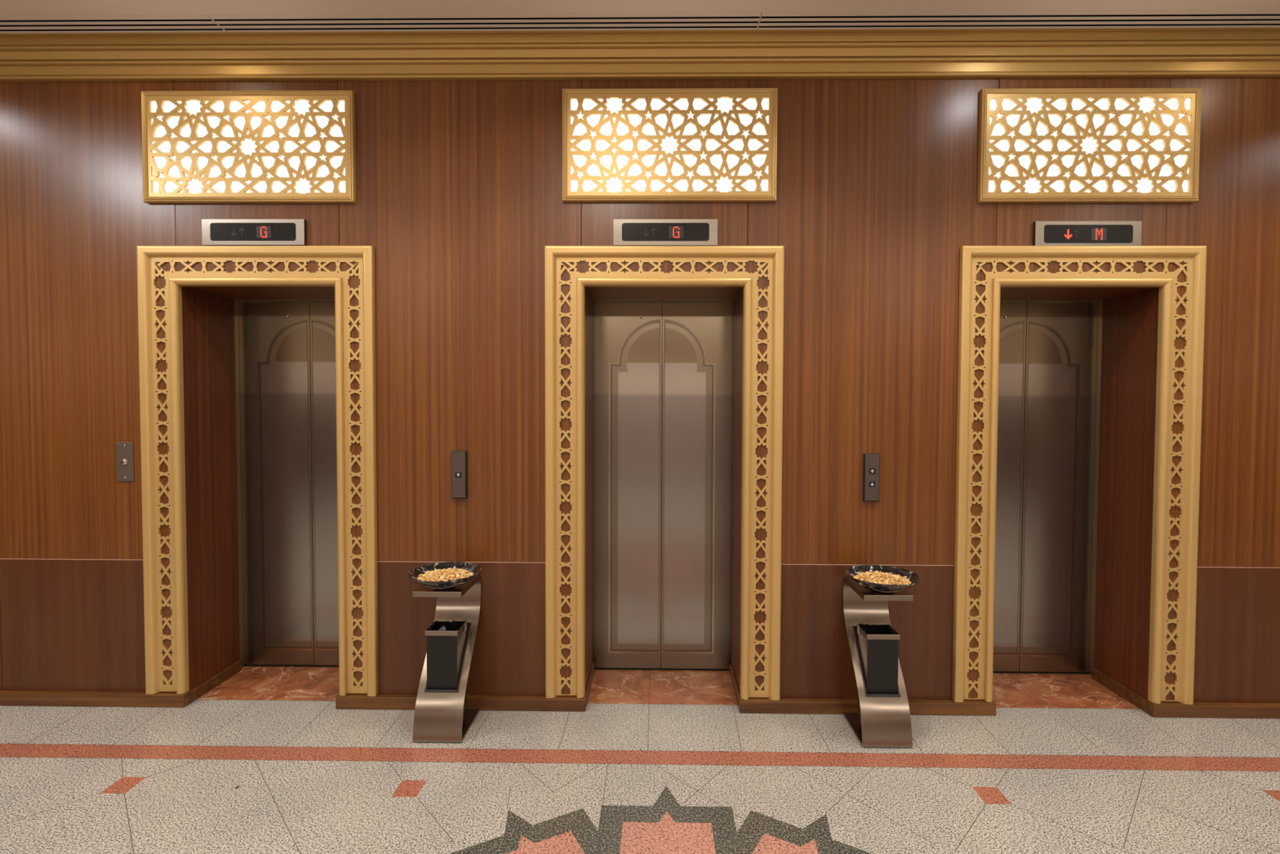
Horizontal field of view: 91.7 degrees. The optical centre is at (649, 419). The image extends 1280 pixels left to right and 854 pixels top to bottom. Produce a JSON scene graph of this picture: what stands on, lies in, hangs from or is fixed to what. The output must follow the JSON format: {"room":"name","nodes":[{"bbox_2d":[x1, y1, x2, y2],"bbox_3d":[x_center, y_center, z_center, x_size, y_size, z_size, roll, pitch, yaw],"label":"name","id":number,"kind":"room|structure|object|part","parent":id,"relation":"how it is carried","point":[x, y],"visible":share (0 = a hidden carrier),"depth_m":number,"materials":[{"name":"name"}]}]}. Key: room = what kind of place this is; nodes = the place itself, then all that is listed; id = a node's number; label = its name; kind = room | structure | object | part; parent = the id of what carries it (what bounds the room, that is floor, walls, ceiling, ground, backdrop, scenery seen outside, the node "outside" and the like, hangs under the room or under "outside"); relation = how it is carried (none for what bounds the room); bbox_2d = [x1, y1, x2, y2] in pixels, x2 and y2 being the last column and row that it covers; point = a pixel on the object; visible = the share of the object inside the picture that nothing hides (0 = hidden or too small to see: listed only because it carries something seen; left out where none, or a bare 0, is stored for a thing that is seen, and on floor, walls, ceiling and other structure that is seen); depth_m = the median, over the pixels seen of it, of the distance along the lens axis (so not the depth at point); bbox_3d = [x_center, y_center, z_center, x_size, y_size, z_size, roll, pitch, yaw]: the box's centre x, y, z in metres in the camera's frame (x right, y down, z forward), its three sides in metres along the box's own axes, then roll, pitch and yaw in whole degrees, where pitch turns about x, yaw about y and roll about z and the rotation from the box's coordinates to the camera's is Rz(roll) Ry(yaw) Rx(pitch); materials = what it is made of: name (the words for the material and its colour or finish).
{"room":"lobby","nodes":[
{"label":"lobby","id":0,"kind":"room"},
{"bbox_2d":[0,77,1279,702],"bbox_3d":[0.045,-0.191,3.301,11.998,3.247,0.521,0,2,1],"label":"wall","id":1,"kind":"structure","parent":0,"point":[459,183],"depth_m":3.05,"materials":[{"name":"brown wood"}]},
{"bbox_2d":[0,659,241,707],"bbox_3d":[-4.136,1.387,3.323,3.650,0.062,0.430,0,2,1],"label":"baseboard","id":2,"kind":"structure","parent":1,"relation":"attached to","point":[11,698],"depth_m":3.09,"materials":[{"name":"brown wood"}]},
{"bbox_2d":[115,442,133,481],"bbox_3d":[-2.607,0.208,3.082,0.085,0.195,0.012,0,2,1],"label":"switch plate","id":3,"kind":"object","parent":1,"relation":"attached to","point":[124,451],"visible":1,"depth_m":3.08,"materials":[{"name":"grey metal"}]},
{"bbox_2d":[141,90,355,203],"bbox_3d":[-1.951,-1.328,3.019,1.033,0.533,0.030,0,2,1],"label":"lattice panel","id":4,"kind":"object","parent":1,"relation":"attached to","point":[198,146],"visible":1,"depth_m":3.02,"materials":[{"name":"gold metal"}]},
{"bbox_2d":[201,218,306,245],"bbox_3d":[-1.933,-0.916,3.036,0.503,0.124,0.020,0,2,1],"label":"indicator","id":5,"kind":"object","parent":1,"relation":"attached to","point":[215,232],"visible":1,"depth_m":3.03,"materials":[{"name":"grey metal"}]},
{"bbox_2d":[136,245,378,696],"bbox_3d":[-1.930,0.259,3.071,1.158,2.219,0.042,0,2,1],"label":"surround","id":6,"kind":"object","parent":1,"relation":"attached to","point":[148,256],"visible":1,"depth_m":3.06,"materials":[{"name":"gold metal"}]},
{"bbox_3d":[-1.931,0.335,3.074,0.850,2.064,0.040,0,2,1],"label":"moulding","id":7,"kind":"part","parent":6,"relation":"part of","materials":[{"name":"gold metal"}]},
{"bbox_2d":[234,298,338,667],"bbox_3d":[-1.924,0.339,3.529,0.881,2.160,0.100,0,2,1],"label":"door","id":8,"kind":"structure","parent":1,"relation":"in","point":[286,392],"depth_m":3.54,"materials":[{"name":"silver metal"}]},
{"bbox_3d":[-1.925,0.340,3.505,0.880,2.160,0.053,0,2,1],"label":"frame","id":9,"kind":"part","parent":8,"relation":"part of","materials":[{"name":"metal"}]},
{"bbox_3d":[-1.927,1.416,3.586,0.880,0.004,0.046,0,2,1],"label":"sill","id":10,"kind":"part","parent":8,"relation":"part of","materials":[{"name":"black"}]},
{"bbox_2d":[451,450,467,497],"bbox_3d":[-0.938,0.270,3.055,0.075,0.233,0.023,0,2,1],"label":"panel","id":11,"kind":"object","parent":1,"relation":"attached to","point":[459,458],"visible":1,"depth_m":3.05,"materials":[{"name":"grey metal"}]},
{"bbox_2d":[335,662,594,711],"bbox_3d":[-0.933,1.399,3.280,1.240,0.062,0.430,0,2,1],"label":"baseboard","id":12,"kind":"structure","parent":1,"relation":"attached to","point":[349,701],"depth_m":3.07,"materials":[{"name":"brown wood"}]},
{"bbox_2d":[0,27,1279,81],"bbox_3d":[0.046,-1.723,2.935,12.000,0.163,0.121,0,2,1],"label":"crown molding","id":13,"kind":"structure","parent":1,"relation":"attached to","point":[1120,52],"depth_m":2.94,"materials":[{"name":"gold metal"}]},
{"bbox_2d":[592,299,733,671],"bbox_3d":[0.071,0.346,3.502,0.885,2.160,0.100,0,2,1],"label":"door","id":14,"kind":"structure","parent":1,"relation":"in","point":[681,377],"depth_m":3.51,"materials":[{"name":"silver metal"}]},
{"bbox_3d":[0.065,1.423,3.559,0.880,0.004,0.046,0,2,1],"label":"sill","id":15,"kind":"part","parent":14,"relation":"part of","materials":[{"name":"black"}]},
{"bbox_3d":[0.073,0.347,3.478,0.880,2.160,0.053,0,2,1],"label":"frame","id":16,"kind":"part","parent":14,"relation":"part of","materials":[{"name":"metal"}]},
{"bbox_2d":[544,245,784,700],"bbox_3d":[0.068,0.266,3.044,1.158,2.219,0.042,0,2,1],"label":"surround","id":17,"kind":"object","parent":1,"relation":"attached to","point":[773,255],"visible":1,"depth_m":3.03,"materials":[{"name":"gold metal"}]},
{"bbox_3d":[0.068,0.343,3.047,0.850,2.064,0.040,0,2,1],"label":"moulding","id":18,"kind":"part","parent":17,"relation":"part of","materials":[{"name":"gold metal"}]},
{"bbox_2d":[613,218,717,245],"bbox_3d":[0.077,-0.908,3.009,0.503,0.124,0.020,0,2,1],"label":"indicator","id":19,"kind":"object","parent":1,"relation":"attached to","point":[627,232],"visible":1,"depth_m":3.00,"materials":[{"name":"grey metal"}]},
{"bbox_2d":[562,88,777,202],"bbox_3d":[0.096,-1.324,2.991,1.033,0.533,0.030,0,2,1],"label":"lattice panel","id":20,"kind":"object","parent":1,"relation":"attached to","point":[620,144],"visible":1,"depth_m":2.99,"materials":[{"name":"gold metal"}]},
{"bbox_2d":[729,664,995,715],"bbox_3d":[1.071,1.407,3.253,1.250,0.062,0.430,0,2,1],"label":"baseboard","id":21,"kind":"structure","parent":1,"relation":"attached to","point":[752,705],"depth_m":3.04,"materials":[{"name":"brown wood"}]},
{"bbox_2d":[862,453,879,501],"bbox_3d":[1.083,0.281,3.028,0.075,0.233,0.023,0,2,1],"label":"panel","id":22,"kind":"object","parent":1,"relation":"attached to","point":[871,462],"visible":1,"depth_m":3.02,"materials":[{"name":"grey metal"}]},
{"bbox_2d":[992,300,1102,675],"bbox_3d":[2.089,0.354,3.474,0.892,2.160,0.100,0,2,1],"label":"door","id":23,"kind":"structure","parent":1,"relation":"in","point":[1050,377],"depth_m":3.48,"materials":[{"name":"silver metal"}]},
{"bbox_3d":[2.091,1.431,3.532,0.880,0.004,0.046,0,2,1],"label":"sill","id":24,"kind":"part","parent":23,"relation":"part of","materials":[{"name":"black"}]},
{"bbox_3d":[2.083,0.355,3.451,0.880,2.160,0.053,0,2,1],"label":"frame","id":25,"kind":"part","parent":23,"relation":"part of","materials":[{"name":"metal"}]},
{"bbox_2d":[951,245,1206,704],"bbox_3d":[2.077,0.274,3.017,1.158,2.219,0.042,0,2,1],"label":"surround","id":26,"kind":"object","parent":1,"relation":"attached to","point":[1194,257],"visible":1,"depth_m":3.00,"materials":[{"name":"gold metal"}]},
{"bbox_3d":[2.077,0.350,3.020,0.850,2.064,0.040,0,2,1],"label":"moulding","id":27,"kind":"part","parent":26,"relation":"part of","materials":[{"name":"gold metal"}]},
{"bbox_2d":[1032,221,1142,245],"bbox_3d":[2.102,-0.890,2.982,0.503,0.124,0.020,0,2,1],"label":"indicator","id":28,"kind":"object","parent":1,"relation":"attached to","point":[1044,233],"visible":1,"depth_m":2.97,"materials":[{"name":"grey"}]},
{"bbox_2d":[977,88,1201,203],"bbox_3d":[2.100,-1.311,2.965,1.033,0.533,0.030,0,2,1],"label":"lattice panel","id":29,"kind":"object","parent":1,"relation":"attached to","point":[1037,145],"visible":1,"depth_m":2.96,"materials":[{"name":"gold metal"}]},
{"bbox_2d":[1092,667,1279,718],"bbox_3d":[4.247,1.419,3.210,3.583,0.062,0.430,0,2,1],"label":"baseboard","id":30,"kind":"structure","parent":1,"relation":"attached to","point":[1164,709],"depth_m":3.02,"materials":[{"name":"brown wood"}]},
{"bbox_2d":[0,666,1279,853],"bbox_3d":[-0.015,1.548,-0.660,12.000,0.001,8.500,0,2,1],"label":"floor","id":31,"kind":"structure","parent":0,"point":[655,762],"depth_m":2.52,"materials":[{"name":"stone"}]},
{"bbox_2d":[412,573,481,742],"bbox_3d":[-0.946,1.100,2.926,0.218,0.678,0.328,0,2,1],"label":"stand","id":32,"kind":"object","parent":31,"relation":"on","point":[440,716],"visible":0.83,"depth_m":2.82,"materials":[{"name":"metal"}]},
{"bbox_2d":[406,561,482,590],"bbox_3d":[-0.928,0.722,2.818,0.324,0.072,0.324,2,2,43],"label":"bowl","id":33,"kind":"object","parent":32,"relation":"on","point":[476,569],"visible":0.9,"depth_m":2.83,"materials":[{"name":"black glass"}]},
{"bbox_2d":[417,568,467,581],"bbox_3d":[-0.927,0.715,2.817,0.235,0.026,0.238,0,2,1],"label":"heap","id":34,"kind":"object","parent":33,"relation":"in","point":[460,569],"visible":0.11,"depth_m":2.80,"materials":[{"name":"beige gravel"}]},
{"bbox_2d":[425,620,466,711],"bbox_3d":[-0.949,1.173,2.911,0.154,0.426,0.139,0,2,1],"label":"waste bin","id":35,"kind":"object","parent":32,"relation":"in","point":[446,639],"visible":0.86,"depth_m":2.85,"materials":[{"name":"black metal"}]},
{"bbox_2d":[413,573,479,597],"bbox_3d":[-0.945,0.774,2.912,0.218,0.024,0.292,0,2,1],"label":"shelf","id":36,"kind":"object","parent":32,"relation":"attached to","point":[421,591],"depth_m":2.77,"materials":[{"name":"metal"}]},
{"bbox_3d":[-0.946,1.115,2.934,0.156,0.247,0.221,0,2,1],"label":"opening trim","id":37,"kind":"part","parent":32,"relation":"part of","materials":[{"name":"metal"}]},
{"bbox_3d":[-0.948,1.434,2.923,0.218,0.012,0.277,0,2,1],"label":"plate","id":38,"kind":"part","parent":32,"relation":"part of","materials":[{"name":"metal"}]},
{"bbox_2d":[842,576,913,747],"bbox_3d":[1.056,1.108,2.897,0.218,0.678,0.328,0,2,1],"label":"stand","id":39,"kind":"object","parent":31,"relation":"on","point":[884,720],"visible":0.8,"depth_m":2.80,"materials":[{"name":"metal"}]},
{"bbox_3d":[1.055,1.442,2.894,0.218,0.012,0.277,0,2,1],"label":"plate","id":40,"kind":"part","parent":39,"relation":"part of","materials":[{"name":"metal"}]},
{"bbox_3d":[1.056,1.123,2.905,0.156,0.247,0.221,0,2,1],"label":"opening trim","id":41,"kind":"part","parent":39,"relation":"part of","materials":[{"name":"metal"}]},
{"bbox_2d":[857,623,900,715],"bbox_3d":[1.058,1.180,2.884,0.154,0.426,0.139,0,2,1],"label":"waste bin","id":42,"kind":"object","parent":39,"relation":"in","point":[877,643],"visible":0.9,"depth_m":2.82,"materials":[{"name":"black metal"}]},
{"bbox_2d":[844,576,913,600],"bbox_3d":[1.057,0.781,2.883,0.218,0.024,0.292,0,2,1],"label":"shelf","id":43,"kind":"object","parent":39,"relation":"attached to","point":[866,594],"depth_m":2.75,"materials":[{"name":"metal"}]},
{"bbox_2d":[844,564,921,593],"bbox_3d":[1.045,0.729,2.790,0.324,0.072,0.324,2,2,43],"label":"bowl","id":44,"kind":"object","parent":39,"relation":"on","point":[914,578],"visible":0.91,"depth_m":2.80,"materials":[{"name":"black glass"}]},
{"bbox_2d":[854,571,910,584],"bbox_3d":[1.045,0.722,2.788,0.238,0.025,0.242,0,2,1],"label":"heap","id":45,"kind":"object","parent":44,"relation":"in","point":[865,571],"visible":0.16,"depth_m":2.78,"materials":[{"name":"beige gravel"}]},
{"bbox_2d":[0,0,1279,16],"bbox_3d":[-0.009,-1.737,-1.131,12.000,0.100,7.748,0,2,1],"label":"ceiling","id":46,"kind":"structure","parent":0,"point":[7,7],"depth_m":2.70,"materials":[{"name":"beige paint"}]},
{"bbox_2d":[0,14,226,33],"bbox_3d":[-3.965,-1.851,2.860,3.978,0.071,0.126,0,2,1],"label":"ceiling vent","id":47,"kind":"object","parent":46,"relation":"in","point":[179,23],"visible":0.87,"depth_m":2.87,"materials":[{"name":"metal"}]},
{"bbox_2d":[207,12,761,31],"bbox_3d":[-0.739,-1.839,2.817,2.470,0.071,0.126,0,2,1],"label":"ceiling vent","id":48,"kind":"object","parent":46,"relation":"in","point":[663,20],"visible":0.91,"depth_m":2.84,"materials":[{"name":"metal"}]},
{"bbox_2d":[757,9,1279,29],"bbox_3d":[3.271,-1.824,2.763,5.546,0.071,0.126,0,2,1],"label":"ceiling vent","id":49,"kind":"object","parent":46,"relation":"in","point":[1147,18],"visible":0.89,"depth_m":2.81,"materials":[{"name":"metal"}]}
]}

